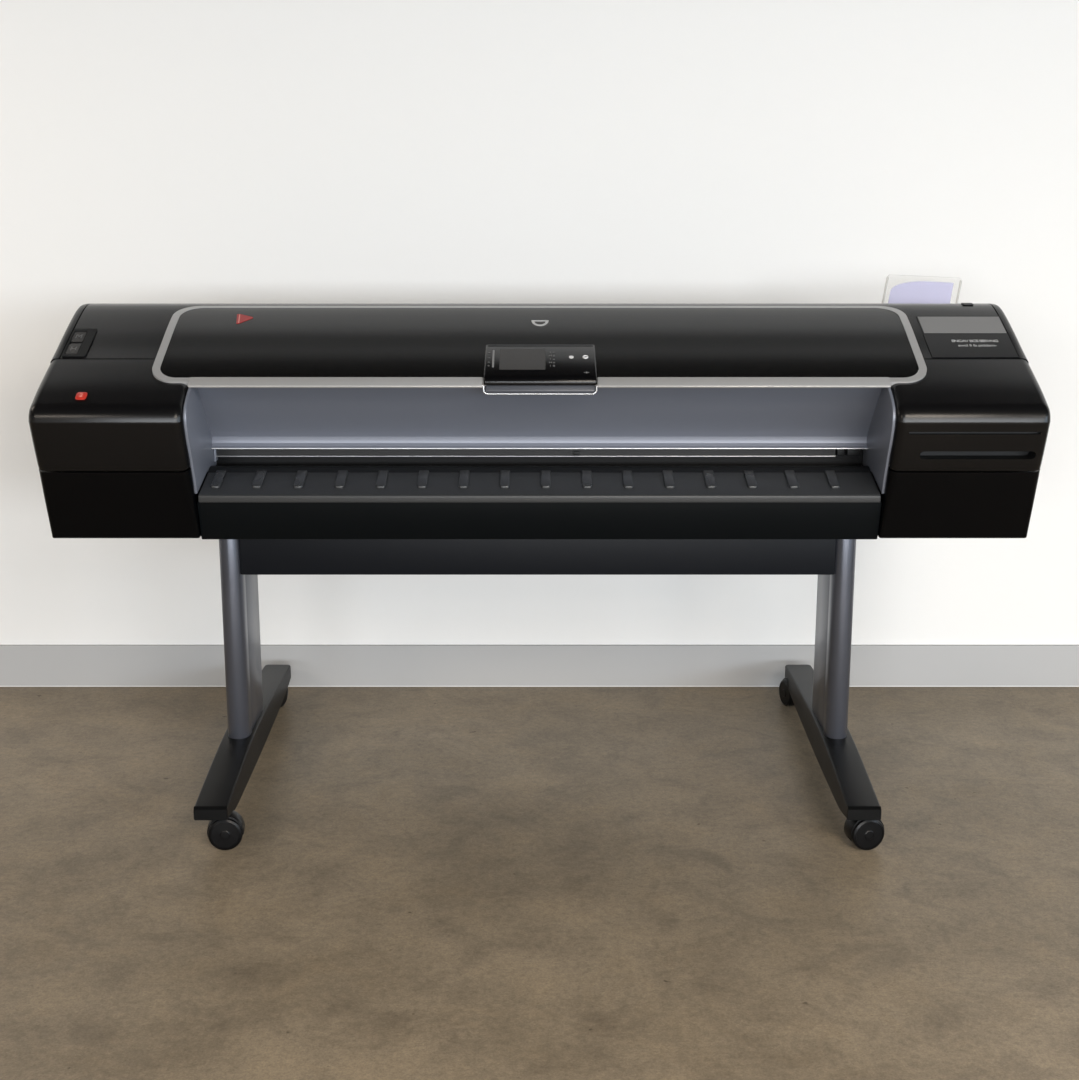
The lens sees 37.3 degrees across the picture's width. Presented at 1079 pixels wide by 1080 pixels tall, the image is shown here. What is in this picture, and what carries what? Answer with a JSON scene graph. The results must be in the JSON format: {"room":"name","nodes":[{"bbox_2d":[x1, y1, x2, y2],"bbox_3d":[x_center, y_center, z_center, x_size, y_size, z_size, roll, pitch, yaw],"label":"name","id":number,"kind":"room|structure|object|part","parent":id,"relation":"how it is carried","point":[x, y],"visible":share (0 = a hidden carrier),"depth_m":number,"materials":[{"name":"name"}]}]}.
{"room":"print room","nodes":[
{"label":"print room","id":0,"kind":"room"},
{"bbox_2d":[0,0,1078,644],"bbox_3d":[0.450,-0.733,3.880,10.300,2.250,0.100,0,14,0],"label":"wall","id":1,"kind":"structure","parent":0,"point":[152,151],"depth_m":3.81,"materials":[{"name":"white paint"}]},
{"bbox_2d":[0,645,1078,685],"bbox_3d":[0.450,0.319,4.076,10.100,0.106,0.013,0,14,0],"label":"baseboard","id":2,"kind":"structure","parent":1,"relation":"attached to","point":[20,665],"depth_m":4.07,"materials":[{"name":"grey paint"}]},
{"bbox_2d":[0,686,1078,686],"bbox_3d":[0.450,0.372,4.088,10.100,0.002,0.014,0,14,0],"label":"trim","id":3,"kind":"structure","parent":1,"relation":"attached to","point":[0,686],"depth_m":4.08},
{"bbox_2d":[0,687,1078,1079],"bbox_3d":[0.450,1.467,-0.215,10.300,0.100,9.093,0,14,0],"label":"floor","id":4,"kind":"structure","parent":0,"point":[419,883],"depth_m":2.98,"materials":[{"name":"concrete"}]},
{"bbox_2d":[29,303,1049,849],"bbox_3d":[0.000,0.012,3.364,1.772,1.044,1.070,0,14,0],"label":"printer","id":5,"kind":"object","parent":4,"relation":"on","point":[299,438],"visible":1,"depth_m":2.91,"materials":[{"name":"black plastic"}]},
{"bbox_3d":[-0.877,-0.277,3.193,0.018,0.397,0.563,0,14,0],"label":"trim","id":6,"kind":"part","parent":5,"relation":"part of","materials":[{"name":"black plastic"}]},
{"bbox_3d":[-0.634,0.144,3.442,0.034,0.540,0.152,0,14,0],"label":"column panel","id":7,"kind":"part","parent":5,"relation":"part of","materials":[{"name":"grey paint"}]},
{"bbox_3d":[-0.025,-0.158,3.018,1.167,0.003,0.003,0,14,0],"label":"guide rod","id":8,"kind":"part","parent":5,"relation":"part of","materials":[{"name":"silver metal"}]},
{"bbox_3d":[0.000,-0.231,2.938,1.226,0.144,0.150,0,14,0],"label":"recess panel","id":9,"kind":"part","parent":5,"relation":"part of","materials":[{"name":"grey paint"}]},
{"bbox_2d":[198,470,880,502],"bbox_3d":[0.000,-0.098,2.908,1.223,0.041,0.095,0,14,0],"label":"tray","id":10,"kind":"object","parent":5,"relation":"on","point":[217,486],"depth_m":2.89,"materials":[{"name":"grey plastic"}]},
{"bbox_3d":[0.000,-0.050,2.962,1.232,0.075,0.159,0,14,0],"label":"panel","id":11,"kind":"part","parent":5,"relation":"part of","materials":[{"name":"black plastic"}]},
{"bbox_3d":[0.002,-0.314,2.864,0.200,0.058,0.116,0,14,0],"label":"control panel","id":12,"kind":"part","parent":5,"relation":"part of","materials":[{"name":"black plastic"}]},
{"bbox_3d":[0.626,0.144,3.442,0.034,0.540,0.152,0,14,0],"label":"column panel","id":13,"kind":"part","parent":5,"relation":"part of","materials":[{"name":"grey paint"}]},
{"bbox_2d":[882,275,961,302],"bbox_3d":[0.792,-0.500,3.317,0.163,0.091,0.051,10,17,35],"label":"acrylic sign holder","id":14,"kind":"object","parent":5,"relation":"on","point":[898,288],"visible":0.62,"depth_m":3.31,"materials":[{"name":"white"}]},
{"bbox_3d":[0.722,-0.509,3.357,0.003,0.085,0.035,10,17,35],"label":"rail","id":15,"kind":"part","parent":14,"relation":"part of","materials":[{"name":"clear plastic"}]},
{"bbox_3d":[0.852,-0.487,3.265,0.003,0.085,0.035,10,17,35],"label":"rail","id":16,"kind":"part","parent":14,"relation":"part of","materials":[{"name":"clear plastic"}]},
{"bbox_3d":[0.788,-0.376,2.956,0.156,0.061,0.145,0,14,0],"label":"label plate","id":17,"kind":"part","parent":5,"relation":"part of","materials":[{"name":"black plastic"}]},
{"bbox_3d":[0.877,-0.277,3.193,0.018,0.397,0.563,0,14,0],"label":"trim","id":18,"kind":"part","parent":5,"relation":"part of","materials":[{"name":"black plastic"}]}
]}

